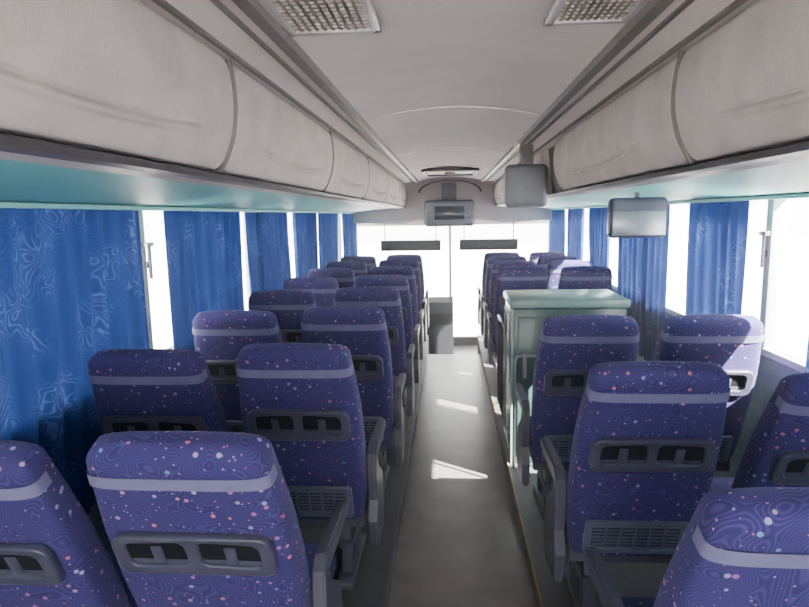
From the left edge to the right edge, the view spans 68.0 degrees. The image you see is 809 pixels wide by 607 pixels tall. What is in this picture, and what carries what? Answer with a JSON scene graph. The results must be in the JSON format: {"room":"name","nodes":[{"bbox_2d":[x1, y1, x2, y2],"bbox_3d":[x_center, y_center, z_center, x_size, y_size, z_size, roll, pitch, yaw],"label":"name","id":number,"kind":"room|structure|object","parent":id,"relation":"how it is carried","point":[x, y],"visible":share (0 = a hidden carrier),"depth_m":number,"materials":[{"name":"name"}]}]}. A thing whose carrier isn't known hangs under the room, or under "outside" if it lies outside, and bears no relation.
{"room":"vehicle interior","nodes":[
{"label":"vehicle interior","id":0,"kind":"room"},
{"bbox_2d":[88,346,172,547],"bbox_3d":[-1.143,0.845,4.110,0.080,1.480,10.900,0,8,4],"label":"wall","id":1,"kind":"structure","parent":0,"point":[94,515],"depth_m":2.42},
{"bbox_2d":[138,211,153,348],"bbox_3d":[-1.239,-0.083,2.795,0.075,0.740,0.060,0,8,4],"label":"pillar","id":2,"kind":"structure","parent":1,"relation":"attached to","point":[141,220],"depth_m":2.79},
{"bbox_2d":[143,242,153,278],"bbox_3d":[-1.191,-0.200,2.794,0.036,0.170,0.060,0,8,4],"label":"hammer","id":3,"kind":"object","parent":2,"relation":"attached to","point":[148,264],"visible":1,"depth_m":2.79,"materials":[{"name":"plastic"}]},
{"bbox_2d":[243,212,249,309],"bbox_3d":[-1.122,-0.318,4.393,0.075,0.740,0.060,0,8,4],"label":"pillar","id":4,"kind":"structure","parent":1,"relation":"attached to","point":[245,244],"depth_m":4.37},
{"bbox_2d":[338,214,341,260],"bbox_3d":[-0.868,-0.827,7.847,0.075,0.740,0.060,0,8,4],"label":"pillar","id":5,"kind":"structure","parent":1,"relation":"attached to","point":[339,217],"depth_m":7.82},
{"bbox_2d":[299,335,428,606],"bbox_3d":[-0.588,1.389,3.298,1.140,0.620,9.220,0,8,4],"label":"floor","id":6,"kind":"structure","parent":0,"point":[369,585],"depth_m":2.87,"materials":[{"name":"plastic"}]},
{"bbox_2d":[0,440,137,606],"bbox_3d":[-0.963,0.781,1.674,0.455,1.065,0.692,0,8,4],"label":"seat","id":7,"kind":"object","parent":6,"relation":"on","point":[52,554],"visible":0.96,"depth_m":1.37,"materials":[{"name":"fabric"}]},
{"bbox_2d":[106,548,137,606],"bbox_3d":[-0.951,0.897,1.828,0.440,0.130,0.420,0,8,4],"label":"seat cushion","id":8,"kind":"object","parent":7,"relation":"on","point":[110,550],"depth_m":1.82,"materials":[{"name":"fabric"}]},
{"bbox_2d":[88,349,228,433],"bbox_3d":[-0.889,0.655,2.480,0.455,1.079,0.655,0,8,4],"label":"seat","id":9,"kind":"object","parent":6,"relation":"on","point":[134,389],"visible":0.38,"depth_m":2.13,"materials":[{"name":"fabric"}]},
{"bbox_2d":[86,431,347,606],"bbox_3d":[-0.450,0.769,1.696,0.496,1.065,0.692,0,8,4],"label":"seat","id":10,"kind":"object","parent":6,"relation":"on","point":[190,518],"visible":1,"depth_m":1.37,"materials":[{"name":"fabric"}]},
{"bbox_2d":[304,543,336,591],"bbox_3d":[-0.458,0.885,1.851,0.440,0.130,0.420,0,8,4],"label":"seat cushion","id":11,"kind":"object","parent":10,"relation":"on","point":[310,548],"depth_m":1.94,"materials":[{"name":"fabric"}]},
{"bbox_2d":[192,310,283,432],"bbox_3d":[-0.805,0.532,3.279,0.455,1.087,0.630,0,8,4],"label":"seat","id":12,"kind":"object","parent":6,"relation":"on","point":[220,336],"visible":0.35,"depth_m":2.94,"materials":[{"name":"fabric"}]},
{"bbox_2d":[248,290,316,342],"bbox_3d":[-0.738,0.416,4.068,0.455,1.087,0.630,0,8,4],"label":"seat","id":13,"kind":"object","parent":6,"relation":"on","point":[289,306],"visible":0.3,"depth_m":3.71,"materials":[{"name":"fabric"}]},
{"bbox_2d":[236,343,385,589],"bbox_3d":[-0.351,0.640,2.505,0.496,1.083,0.643,0,8,4],"label":"seat","id":14,"kind":"object","parent":6,"relation":"on","point":[304,399],"visible":0.83,"depth_m":2.24,"materials":[{"name":"fabric"}]},
{"bbox_2d":[290,493,345,509],"bbox_3d":[-0.378,0.788,2.398,0.314,0.126,0.004,0,27,4],"label":"vent","id":15,"kind":"object","parent":14,"relation":"attached to","point":[290,493],"depth_m":2.39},
{"bbox_2d":[366,450,368,500],"bbox_3d":[-0.360,0.769,2.638,0.440,0.130,0.420,0,8,4],"label":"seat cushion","id":16,"kind":"object","parent":14,"relation":"on","point":[367,483],"depth_m":2.47,"materials":[{"name":"fabric"}]},
{"bbox_2d":[283,277,338,306],"bbox_3d":[-0.679,0.300,4.857,0.455,1.087,0.630,0,8,4],"label":"seat","id":17,"kind":"object","parent":6,"relation":"on","point":[324,289],"visible":0.16,"depth_m":4.49,"materials":[{"name":"fabric"}]},
{"bbox_2d":[308,268,354,287],"bbox_3d":[-0.622,0.184,5.647,0.455,1.087,0.630,0,8,4],"label":"seat","id":18,"kind":"object","parent":6,"relation":"on","point":[345,277],"visible":0.19,"depth_m":5.27,"materials":[{"name":"fabric"}]},
{"bbox_2d":[326,261,367,277],"bbox_3d":[-0.564,0.068,6.436,0.455,1.087,0.630,0,8,4],"label":"seat","id":19,"kind":"object","parent":6,"relation":"on","point":[359,267],"visible":0.16,"depth_m":6.06,"materials":[{"name":"fabric"}]},
{"bbox_2d":[301,306,405,489],"bbox_3d":[-0.257,0.516,3.307,0.496,1.093,0.611,0,8,4],"label":"seat","id":20,"kind":"object","parent":6,"relation":"on","point":[362,329],"visible":0.47,"depth_m":3.00,"materials":[{"name":"fabric"}]},
{"bbox_2d":[364,422,375,436],"bbox_3d":[-0.285,0.666,3.188,0.314,0.126,0.004,0,25,4],"label":"vent","id":21,"kind":"object","parent":20,"relation":"attached to","point":[369,427],"depth_m":3.17,"materials":[{"name":"black plastic"}]},
{"bbox_2d":[340,256,376,270],"bbox_3d":[-0.506,-0.049,7.225,0.455,1.087,0.630,0,8,4],"label":"seat","id":22,"kind":"object","parent":6,"relation":"on","point":[370,261],"visible":0.17,"depth_m":6.85,"materials":[{"name":"fabric"}]},
{"bbox_2d":[334,287,414,443],"bbox_3d":[-0.189,0.400,4.096,0.496,1.093,0.611,0,8,4],"label":"seat","id":23,"kind":"object","parent":6,"relation":"on","point":[388,299],"visible":0.35,"depth_m":3.78,"materials":[{"name":"fabric"}]},
{"bbox_2d":[353,274,419,406],"bbox_3d":[-0.131,0.283,4.885,0.496,1.093,0.611,0,8,4],"label":"seat","id":24,"kind":"object","parent":6,"relation":"on","point":[400,282],"visible":0.34,"depth_m":4.57,"materials":[{"name":"fabric"}]},
{"bbox_2d":[368,266,423,369],"bbox_3d":[-0.073,0.167,5.674,0.496,1.093,0.611,0,8,4],"label":"seat","id":25,"kind":"object","parent":6,"relation":"on","point":[408,271],"visible":0.23,"depth_m":5.36,"materials":[{"name":"fabric"}]},
{"bbox_2d":[378,259,426,341],"bbox_3d":[-0.015,0.051,6.464,0.496,1.093,0.611,0,8,4],"label":"seat","id":26,"kind":"object","parent":6,"relation":"on","point":[414,264],"visible":0.22,"depth_m":6.14,"materials":[{"name":"fabric"}]},
{"bbox_2d":[381,344,427,606],"bbox_3d":[-0.044,1.133,2.932,0.013,0.034,8.650,0,8,4],"label":"trim","id":27,"kind":"structure","parent":6,"relation":"attached to","point":[386,589],"depth_m":3.20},
{"bbox_2d":[386,254,428,327],"bbox_3d":[0.043,-0.065,7.253,0.496,1.093,0.611,0,8,4],"label":"seat","id":28,"kind":"object","parent":6,"relation":"on","point":[417,257],"visible":0.16,"depth_m":6.93,"materials":[{"name":"fabric"}]},
{"bbox_2d":[140,0,758,182],"bbox_3d":[0.247,-0.963,3.134,1.328,0.128,9.700,0,8,4],"label":"ceiling","id":29,"kind":"structure","parent":0,"point":[426,53],"depth_m":1.93,"materials":[{"name":"plastic"}]},
{"bbox_2d":[152,0,404,182],"bbox_3d":[-0.342,-0.898,3.187,0.016,0.012,9.700,0,8,4],"label":"trim","id":30,"kind":"structure","parent":29,"relation":"attached to","point":[165,5],"depth_m":1.66,"materials":[{"name":"plastic"}]},
{"bbox_2d":[209,0,412,182],"bbox_3d":[-0.238,-0.902,3.178,0.008,0.015,9.700,0,8,4],"label":"trim","id":31,"kind":"structure","parent":29,"relation":"attached to","point":[217,3],"depth_m":1.68,"materials":[{"name":"plastic"}]},
{"bbox_2d":[258,0,381,36],"bbox_3d":[-0.184,-0.642,1.292,0.230,0.018,0.370,0,8,4],"label":"grille","id":32,"kind":"object","parent":29,"relation":"attached to","point":[295,17],"depth_m":1.35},
{"bbox_2d":[231,0,418,182],"bbox_3d":[-0.181,-0.909,3.173,0.044,0.032,9.700,0,8,4],"label":"trim","id":33,"kind":"structure","parent":29,"relation":"attached to","point":[253,9],"depth_m":1.70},
{"bbox_2d":[421,167,478,176],"bbox_3d":[0.501,-1.441,6.592,0.600,0.045,0.800,0,8,4],"label":"roof hatch","id":34,"kind":"object","parent":29,"relation":"attached to","point":[450,171],"visible":0.88,"depth_m":6.48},
{"bbox_2d":[367,106,538,120],"bbox_3d":[0.222,-0.892,2.791,0.800,0.057,0.012,0,8,4],"label":"trim","id":35,"kind":"structure","parent":29,"relation":"attached to","point":[444,106],"depth_m":2.78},
{"bbox_2d":[504,144,547,207],"bbox_3d":[0.761,-0.798,3.766,0.260,0.385,0.125,0,8,4],"label":"monitor","id":36,"kind":"object","parent":29,"relation":"hanging from","point":[525,182],"visible":1,"depth_m":3.71,"materials":[{"name":"plastic"}]},
{"bbox_2d":[481,0,674,181],"bbox_3d":[0.677,-0.914,3.109,0.044,0.032,9.700,0,8,4],"label":"trim","id":37,"kind":"structure","parent":29,"relation":"attached to","point":[652,9],"depth_m":1.74,"materials":[{"name":"plastic"}]},
{"bbox_2d":[487,0,694,180],"bbox_3d":[0.734,-0.908,3.106,0.008,0.015,9.700,0,8,4],"label":"trim","id":38,"kind":"structure","parent":29,"relation":"attached to","point":[686,3],"depth_m":1.72,"materials":[{"name":"plastic"}]},
{"bbox_2d":[544,0,649,25],"bbox_3d":[0.419,-0.646,1.247,0.200,0.018,0.370,0,8,4],"label":"grille","id":39,"kind":"object","parent":29,"relation":"attached to","point":[561,12],"depth_m":1.35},
{"bbox_2d":[495,0,747,180],"bbox_3d":[0.838,-0.905,3.099,0.016,0.012,9.700,0,8,4],"label":"trim","id":40,"kind":"structure","parent":29,"relation":"attached to","point":[734,5],"depth_m":1.69,"materials":[{"name":"plastic"}]},
{"bbox_2d":[353,177,551,223],"bbox_3d":[0.689,-1.568,8.794,2.910,0.760,0.690,0,8,4],"label":"wall","id":41,"kind":"structure","parent":0,"point":[485,204],"depth_m":8.45,"materials":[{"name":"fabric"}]},
{"bbox_2d":[381,224,440,250],"bbox_3d":[0.089,-1.007,8.966,0.900,0.440,0.024,0,8,4],"label":"sun visor","id":42,"kind":"object","parent":41,"relation":"attached to","point":[390,245],"visible":0.92,"depth_m":8.97,"materials":[{"name":"black plastic"}]},
{"bbox_2d":[424,182,474,226],"bbox_3d":[0.613,-1.357,8.220,0.680,0.590,0.456,0,8,4],"label":"console","id":43,"kind":"object","parent":41,"relation":"attached to","point":[448,211],"visible":1,"depth_m":8.02},
{"bbox_2d":[460,222,517,249],"bbox_3d":[1.246,-1.014,8.880,0.860,0.440,0.024,0,8,4],"label":"sun visor","id":44,"kind":"object","parent":41,"relation":"attached to","point":[465,244],"visible":0.94,"depth_m":8.89,"materials":[{"name":"black plastic"}]},
{"bbox_2d":[357,218,547,226],"bbox_3d":[0.717,-1.604,9.177,2.910,0.800,0.080,0,8,4],"label":"wall","id":45,"kind":"structure","parent":0,"point":[478,221],"depth_m":9.16,"materials":[{"name":"plastic"}]},
{"bbox_2d":[388,354,535,606],"bbox_3d":[0.272,1.296,2.932,0.630,0.120,8.650,0,8,4],"label":"floor","id":46,"kind":"structure","parent":0,"point":[459,544],"depth_m":3.39,"materials":[{"name":"plastic"}]},
{"bbox_2d":[453,336,476,344],"bbox_3d":[0.757,0.647,9.505,2.910,0.250,0.080,0,8,4],"label":"wall","id":47,"kind":"structure","parent":0,"point":[458,340],"depth_m":9.44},
{"bbox_2d":[449,226,451,296],"bbox_3d":[0.713,-0.340,9.343,0.040,1.750,0.060,0,8,4],"label":"pillar","id":48,"kind":"structure","parent":47,"relation":"attached to","point":[450,269],"depth_m":9.28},
{"bbox_2d":[454,345,476,353],"bbox_3d":[0.694,0.839,8.646,2.910,0.120,1.680,0,8,4],"label":"floor","id":49,"kind":"structure","parent":0,"point":[458,349],"depth_m":9.15,"materials":[{"name":"plastic"}]},
{"bbox_2d":[427,297,453,353],"bbox_3d":[0.065,0.304,9.065,1.340,0.840,0.710,0,8,4],"label":"dashboard","id":50,"kind":"object","parent":49,"relation":"on","point":[440,329],"visible":0.3,"depth_m":8.75,"materials":[{"name":"black plastic"}]},
{"bbox_2d":[497,314,504,426],"bbox_3d":[0.740,0.492,4.579,0.024,0.738,0.563,0,8,4],"label":"rail","id":51,"kind":"object","parent":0,"point":[498,316],"depth_m":4.33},
{"bbox_2d":[477,335,668,606],"bbox_3d":[1.177,1.377,3.167,1.140,0.620,9.220,0,8,4],"label":"floor","id":52,"kind":"structure","parent":0,"point":[630,579],"depth_m":2.65,"materials":[{"name":"plastic"}]},
{"bbox_2d":[477,252,518,324],"bbox_3d":[1.148,-0.100,7.359,0.496,1.093,0.611,0,8,4],"label":"seat","id":53,"kind":"object","parent":52,"relation":"on","point":[487,255],"visible":0.23,"depth_m":7.08,"materials":[{"name":"fabric"}]},
{"bbox_2d":[497,320,502,418],"bbox_3d":[0.739,0.491,4.580,0.035,0.660,0.505,0,8,4],"label":"partition","id":54,"kind":"object","parent":52,"relation":"on","point":[499,325],"visible":0.76,"depth_m":4.57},
{"bbox_2d":[479,256,526,352],"bbox_3d":[1.101,-0.004,6.708,0.496,1.093,0.611,0,8,4],"label":"seat","id":55,"kind":"object","parent":52,"relation":"on","point":[492,259],"visible":0.23,"depth_m":6.44,"materials":[{"name":"fabric"}]},
{"bbox_2d":[483,260,535,367],"bbox_3d":[1.053,0.092,6.057,0.496,1.093,0.611,0,8,4],"label":"seat","id":56,"kind":"object","parent":52,"relation":"on","point":[496,265],"visible":0.23,"depth_m":5.79,"materials":[{"name":"fabric"}]},
{"bbox_2d":[479,344,542,606],"bbox_3d":[0.580,1.124,2.885,0.008,0.023,8.650,0,8,4],"label":"trim","id":57,"kind":"structure","parent":52,"relation":"attached to","point":[504,450],"depth_m":3.17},
{"bbox_2d":[487,266,547,364],"bbox_3d":[1.005,0.188,5.406,0.496,1.093,0.611,0,8,4],"label":"seat","id":58,"kind":"object","parent":52,"relation":"on","point":[510,277],"visible":0.38,"depth_m":5.08,"materials":[{"name":"fabric"}]},
{"bbox_2d":[512,354,535,468],"bbox_3d":[0.738,0.650,3.599,0.180,0.710,0.019,0,8,4],"label":"grab rail","id":59,"kind":"object","parent":52,"relation":"on","point":[520,355],"visible":0.62,"depth_m":3.59,"materials":[{"name":"silver metal"}]},
{"bbox_2d":[529,252,564,265],"bbox_3d":[1.683,-0.096,7.270,0.455,1.093,0.611,0,8,4],"label":"seat","id":60,"kind":"object","parent":52,"relation":"on","point":[534,256],"visible":0.14,"depth_m":6.91,"materials":[{"name":"fabric"}]},
{"bbox_2d":[537,255,577,269],"bbox_3d":[1.636,0.000,6.619,0.455,1.093,0.611,0,8,4],"label":"seat","id":61,"kind":"object","parent":52,"relation":"on","point":[543,261],"visible":0.14,"depth_m":6.26,"materials":[{"name":"fabric"}]},
{"bbox_2d":[503,289,629,463],"bbox_3d":[1.006,0.449,3.851,0.700,1.025,0.525,0,8,4],"label":"base cabinet","id":62,"kind":"object","parent":52,"relation":"on","point":[526,311],"visible":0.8,"depth_m":3.60,"materials":[{"name":"green metal"}]},
{"bbox_2d":[547,260,592,289],"bbox_3d":[1.588,0.096,5.968,0.455,1.093,0.611,0,8,4],"label":"seat","id":63,"kind":"object","parent":52,"relation":"on","point":[554,268],"visible":0.26,"depth_m":5.62,"materials":[{"name":"fabric"}]},
{"bbox_2d":[515,315,639,520],"bbox_3d":[0.828,0.548,2.993,0.496,1.083,0.643,0,8,4],"label":"seat","id":64,"kind":"object","parent":52,"relation":"on","point":[569,346],"visible":0.55,"depth_m":2.71,"materials":[{"name":"fabric"}]},
{"bbox_2d":[529,416,531,448],"bbox_3d":[0.859,0.677,3.123,0.440,0.130,0.420,0,8,4],"label":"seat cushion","id":65,"kind":"object","parent":64,"relation":"on","point":[530,433],"depth_m":2.98,"materials":[{"name":"fabric"}]},
{"bbox_2d":[551,441,571,455],"bbox_3d":[0.841,0.696,2.882,0.314,0.126,0.004,0,27,4],"label":"vent","id":66,"kind":"object","parent":64,"relation":"attached to","point":[563,448],"depth_m":2.88,"materials":[{"name":"black plastic"}]},
{"bbox_2d":[558,266,612,290],"bbox_3d":[1.540,0.191,5.316,0.455,1.093,0.611,0,8,4],"label":"seat","id":67,"kind":"object","parent":52,"relation":"on","point":[571,277],"visible":0.23,"depth_m":4.97,"materials":[{"name":"fabric"}]},
{"bbox_2d":[540,361,730,606],"bbox_3d":[0.790,0.669,2.200,0.496,1.074,0.668,0,8,4],"label":"seat","id":68,"kind":"object","parent":52,"relation":"on","point":[647,438],"visible":0.9,"depth_m":1.94,"materials":[{"name":"fabric"}]},
{"bbox_2d":[551,472,568,531],"bbox_3d":[0.821,0.791,2.341,0.440,0.130,0.420,0,8,4],"label":"armrest","id":69,"kind":"object","parent":68,"relation":"on","point":[566,515],"depth_m":2.19,"materials":[{"name":"plastic"}]},
{"bbox_2d":[590,528,679,546],"bbox_3d":[0.803,0.815,2.099,0.314,0.126,0.004,0,29,4],"label":"vent","id":70,"kind":"object","parent":68,"relation":"attached to","point":[599,537],"depth_m":2.09,"materials":[{"name":"black plastic"}]},
{"bbox_2d":[583,487,808,606],"bbox_3d":[0.724,0.796,1.370,0.496,1.065,0.692,0,8,4],"label":"seat","id":71,"kind":"object","parent":52,"relation":"on","point":[739,547],"visible":1,"depth_m":1.01,"materials":[{"name":"fabric"}]},
{"bbox_2d":[621,597,655,606],"bbox_3d":[0.756,0.912,1.523,0.440,0.130,0.420,0,8,4],"label":"seat cushion","id":72,"kind":"object","parent":71,"relation":"on","point":[627,601],"depth_m":1.66,"materials":[{"name":"fabric"}]},
{"bbox_2d":[651,314,763,470],"bbox_3d":[1.378,0.543,2.969,0.455,1.081,0.649,0,8,4],"label":"seat","id":73,"kind":"object","parent":52,"relation":"on","point":[733,342],"visible":0.41,"depth_m":2.63,"materials":[{"name":"fabric"}]},
{"bbox_2d":[708,372,808,492],"bbox_3d":[1.345,0.679,2.112,0.455,1.060,0.704,0,8,4],"label":"seat","id":74,"kind":"object","parent":52,"relation":"on","point":[776,454],"visible":0.4,"depth_m":1.82,"materials":[{"name":"fabric"}]},
{"bbox_2d":[708,477,734,492],"bbox_3d":[1.357,0.792,2.272,0.440,0.130,0.420,0,8,4],"label":"seat cushion","id":75,"kind":"object","parent":74,"relation":"on","point":[718,483],"depth_m":2.38,"materials":[{"name":"fabric"}]},
{"bbox_2d":[612,282,805,476],"bbox_3d":[1.839,0.826,3.888,0.080,1.480,10.900,0,8,4],"label":"wall","id":76,"kind":"structure","parent":0,"point":[770,372],"depth_m":2.92,"materials":[{"name":"plastic"}]},
{"bbox_2d":[612,284,804,372],"bbox_3d":[1.792,0.096,3.784,0.028,0.035,10.900,0,8,4],"label":"trim","id":77,"kind":"structure","parent":76,"relation":"attached to","point":[799,366],"depth_m":2.74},
{"bbox_2d":[760,199,789,350],"bbox_3d":[1.747,-0.142,2.841,0.075,0.740,0.060,0,8,4],"label":"pillar","id":78,"kind":"structure","parent":76,"relation":"attached to","point":[777,220],"depth_m":2.82,"materials":[{"name":"plastic"}]},
{"bbox_2d":[759,231,769,267],"bbox_3d":[1.701,-0.255,2.827,0.044,0.170,0.060,0,8,4],"label":"hammer","id":79,"kind":"object","parent":78,"relation":"attached to","point":[764,253],"visible":0.99,"depth_m":2.82,"materials":[{"name":"plastic"}]},
{"bbox_3d":[1.808,-0.925,3.633,0.080,0.580,10.900,0,8,4],"label":"wall","id":80,"kind":"structure","parent":0,"visible":0},
{"bbox_2d":[607,192,667,237],"bbox_3d":[1.218,-0.462,3.138,0.300,0.235,0.076,0,8,4],"label":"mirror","id":81,"kind":"object","parent":80,"relation":"attached to","point":[630,217],"visible":1,"depth_m":3.11,"materials":[{"name":"plastic"}]},
{"bbox_2d":[496,139,808,206],"bbox_3d":[1.319,-0.864,3.323,0.850,0.535,10.200,0,8,4],"label":"luggage rack","id":82,"kind":"object","parent":80,"relation":"attached to","point":[556,188],"depth_m":1.60,"materials":[{"name":"plastic"}]},
{"bbox_2d":[493,178,503,204],"bbox_3d":[1.227,-1.418,7.627,0.090,0.295,1.458,0,8,4],"label":"bin","id":83,"kind":"object","parent":82,"relation":"attached to","point":[498,188],"visible":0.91,"depth_m":7.54,"materials":[{"name":"plastic"}]},
{"bbox_2d":[533,150,551,193],"bbox_3d":[1.019,-1.001,4.794,0.090,0.295,1.400,0,8,4],"label":"bin","id":84,"kind":"object","parent":82,"relation":"attached to","point":[542,157],"visible":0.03,"depth_m":4.10,"materials":[{"name":"plastic"}]},
{"bbox_2d":[553,58,701,189],"bbox_3d":[0.853,-0.677,2.590,0.098,0.294,1.889,0,8,4],"label":"bin","id":85,"kind":"object","parent":82,"relation":"attached to","point":[633,135],"visible":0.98,"depth_m":2.12,"materials":[{"name":"plastic"}]},
{"bbox_2d":[671,51,696,164],"bbox_3d":[0.776,-0.535,1.648,0.086,0.301,0.018,0,8,4],"label":"trim","id":86,"kind":"structure","parent":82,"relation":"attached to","point":[688,157],"depth_m":1.65,"materials":[{"name":"plastic"}]},
{"bbox_2d":[675,0,808,160],"bbox_3d":[0.717,-0.404,0.735,0.098,0.294,1.827,0,8,4],"label":"bin","id":87,"kind":"object","parent":82,"relation":"attached to","point":[743,87],"visible":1,"depth_m":1.26,"materials":[{"name":"plastic"}]},
{"bbox_2d":[500,154,808,206],"bbox_3d":[0.982,-0.623,3.383,0.045,0.021,10.200,0,8,4],"label":"trim","id":88,"kind":"structure","parent":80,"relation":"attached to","point":[802,157],"depth_m":1.66,"materials":[{"name":"plastic"}]},
{"bbox_2d":[531,160,808,208],"bbox_3d":[1.359,-0.613,3.357,0.780,0.072,10.200,0,8,4],"label":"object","id":89,"kind":"structure","parent":80,"relation":"attached to","point":[789,178],"depth_m":2.44,"materials":[{"name":"plastic"}]},
{"bbox_2d":[550,193,808,209],"bbox_3d":[1.714,-0.592,3.486,0.089,0.016,10.500,0,8,4],"label":"rail","id":90,"kind":"object","parent":80,"relation":"attached to","point":[805,195],"visible":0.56,"depth_m":2.96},
{"bbox_2d":[549,210,564,252],"bbox_3d":[2.071,-0.708,8.205,0.050,1.140,1.112,0,8,4],"label":"window curtain","id":91,"kind":"object","parent":90,"relation":"hanging from","point":[557,224],"visible":0.57,"depth_m":8.07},
{"bbox_2d":[567,209,584,259],"bbox_3d":[1.982,-0.528,6.986,0.049,1.140,0.788,0,8,4],"label":"window curtain","id":92,"kind":"object","parent":90,"relation":"hanging from","point":[575,220],"visible":0.41,"depth_m":6.88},
{"bbox_2d":[589,207,609,266],"bbox_3d":[1.902,-0.366,5.886,0.046,1.140,0.806,0,8,5],"label":"window curtain","id":93,"kind":"object","parent":90,"relation":"hanging from","point":[599,241],"visible":0.38,"depth_m":5.82,"materials":[{"name":"fabric"}]},
{"bbox_2d":[617,205,669,360],"bbox_3d":[1.809,-0.180,4.621,0.047,1.140,1.075,0,8,4],"label":"window curtain","id":94,"kind":"object","parent":90,"relation":"hanging from","point":[642,269],"visible":0.59,"depth_m":4.45,"materials":[{"name":"fabric"}]},
{"bbox_2d":[685,201,749,314],"bbox_3d":[1.715,0.006,3.356,0.045,1.140,0.701,0,8,4],"label":"window curtain","id":95,"kind":"object","parent":90,"relation":"hanging from","point":[717,231],"visible":0.49,"depth_m":3.29,"materials":[{"name":"fabric"}]},
{"bbox_3d":[-1.173,-0.906,3.855,0.080,0.580,10.900,0,8,4],"label":"wall","id":96,"kind":"structure","parent":0,"visible":0},
{"bbox_2d":[0,202,355,213],"bbox_3d":[-1.097,-0.574,3.695,0.089,0.016,10.500,0,8,4],"label":"rail","id":97,"kind":"object","parent":96,"relation":"attached to","point":[2,204],"visible":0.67,"depth_m":2.46,"materials":[{"name":"metal"}]},
{"bbox_2d":[0,208,149,514],"bbox_3d":[-1.242,0.288,1.776,0.059,1.140,2.003,0,8,4],"label":"window curtain","id":98,"kind":"object","parent":97,"relation":"hanging from","point":[72,289],"visible":0.65,"depth_m":2.14,"materials":[{"name":"fabric"}]},
{"bbox_2d":[163,211,244,350],"bbox_3d":[-1.114,0.034,3.502,0.052,1.140,1.020,0,8,4],"label":"window curtain","id":99,"kind":"object","parent":97,"relation":"hanging from","point":[204,249],"visible":0.59,"depth_m":3.31,"materials":[{"name":"fabric"}]},
{"bbox_2d":[244,212,291,294],"bbox_3d":[-1.026,-0.142,4.697,0.052,1.140,1.083,0,8,4],"label":"window curtain","id":100,"kind":"object","parent":97,"relation":"hanging from","point":[267,237],"visible":0.44,"depth_m":4.51,"materials":[{"name":"fabric"}]},
{"bbox_2d":[292,213,318,276],"bbox_3d":[-0.945,-0.311,5.845,0.056,1.140,0.929,0,8,4],"label":"window curtain","id":101,"kind":"object","parent":97,"relation":"hanging from","point":[305,237],"visible":0.5,"depth_m":5.72,"materials":[{"name":"fabric"}]},
{"bbox_2d":[317,213,337,267],"bbox_3d":[-0.861,-0.475,6.958,0.057,1.140,1.056,0,8,4],"label":"window curtain","id":102,"kind":"object","parent":97,"relation":"hanging from","point":[327,222],"visible":0.53,"depth_m":6.79,"materials":[{"name":"fabric"}]},
{"bbox_2d":[342,214,356,256],"bbox_3d":[-0.757,-0.686,8.393,0.052,1.140,1.156,0,8,4],"label":"window curtain","id":103,"kind":"object","parent":97,"relation":"hanging from","point":[349,231],"visible":0.53,"depth_m":8.22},
{"bbox_2d":[0,159,389,211],"bbox_3d":[-0.790,-0.598,3.517,0.730,0.072,10.200,0,8,4],"label":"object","id":104,"kind":"structure","parent":96,"relation":"attached to","point":[20,182],"depth_m":1.94,"materials":[{"name":"plastic"}]},
{"bbox_2d":[0,151,400,208],"bbox_3d":[-0.439,-0.613,3.489,0.045,0.021,10.200,0,8,4],"label":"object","id":105,"kind":"object","parent":96,"relation":"attached to","point":[3,155],"visible":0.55,"depth_m":1.30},
{"bbox_2d":[0,131,404,207],"bbox_3d":[-0.760,-0.850,3.478,0.800,0.535,10.200,0,8,4],"label":"luggage rack","id":106,"kind":"object","parent":96,"relation":"attached to","point":[0,131],"depth_m":1.19,"materials":[{"name":"plastic"}]},
{"bbox_2d":[0,0,233,169],"bbox_3d":[-0.558,-0.414,0.958,0.094,0.294,1.388,0,8,4],"label":"bin","id":107,"kind":"object","parent":106,"relation":"attached to","point":[117,76],"visible":1,"depth_m":1.06,"materials":[{"name":"plastic"}]},
{"bbox_2d":[215,59,237,172],"bbox_3d":[-0.500,-0.513,1.654,0.082,0.301,0.018,0,8,4],"label":"trim","id":108,"kind":"structure","parent":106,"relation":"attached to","point":[221,167],"depth_m":1.65,"materials":[{"name":"plastic"}]},
{"bbox_2d":[211,66,332,189],"bbox_3d":[-0.456,-0.619,2.349,0.094,0.294,1.388,0,8,4],"label":"bin","id":109,"kind":"object","parent":106,"relation":"attached to","point":[275,142],"visible":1,"depth_m":2.06,"materials":[{"name":"plastic"}]},
{"bbox_2d":[321,131,333,191],"bbox_3d":[-0.398,-0.718,3.045,0.082,0.301,0.018,0,8,4],"label":"trim","id":110,"kind":"structure","parent":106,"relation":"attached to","point":[328,131],"depth_m":3.04,"materials":[{"name":"plastic"}]},
{"bbox_2d":[317,134,368,197],"bbox_3d":[-0.354,-0.823,3.741,0.094,0.294,1.388,0,8,4],"label":"bin","id":111,"kind":"object","parent":106,"relation":"attached to","point":[350,175],"visible":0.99,"depth_m":3.55,"materials":[{"name":"plastic"}]},
{"bbox_2d":[360,159,387,201],"bbox_3d":[-0.252,-1.028,5.132,0.094,0.294,1.388,0,8,4],"label":"bin","id":112,"kind":"object","parent":106,"relation":"attached to","point":[377,191],"visible":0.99,"depth_m":4.99,"materials":[{"name":"plastic"}]},
{"bbox_2d":[381,173,399,204],"bbox_3d":[-0.150,-1.233,6.523,0.094,0.294,1.388,0,8,4],"label":"bin","id":113,"kind":"object","parent":106,"relation":"attached to","point":[393,194],"visible":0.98,"depth_m":6.42,"materials":[{"name":"plastic"}]},
{"bbox_2d":[397,181,406,205],"bbox_3d":[-0.054,-1.425,7.831,0.094,0.294,1.218,0,8,4],"label":"bin","id":114,"kind":"object","parent":106,"relation":"attached to","point":[403,189],"visible":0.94,"depth_m":7.76,"materials":[{"name":"plastic"}]},
{"label":"outside","id":115,"kind":"structure","parent":0,"visible":0},
{"bbox_2d":[146,239,808,360],"bbox_3d":[0.050,2.869,0.419,120.000,0.100,120.000,0,8,4],"label":"ground","id":116,"kind":"structure","parent":115,"point":[466,265],"depth_m":25.71,"materials":[{"name":"white"}]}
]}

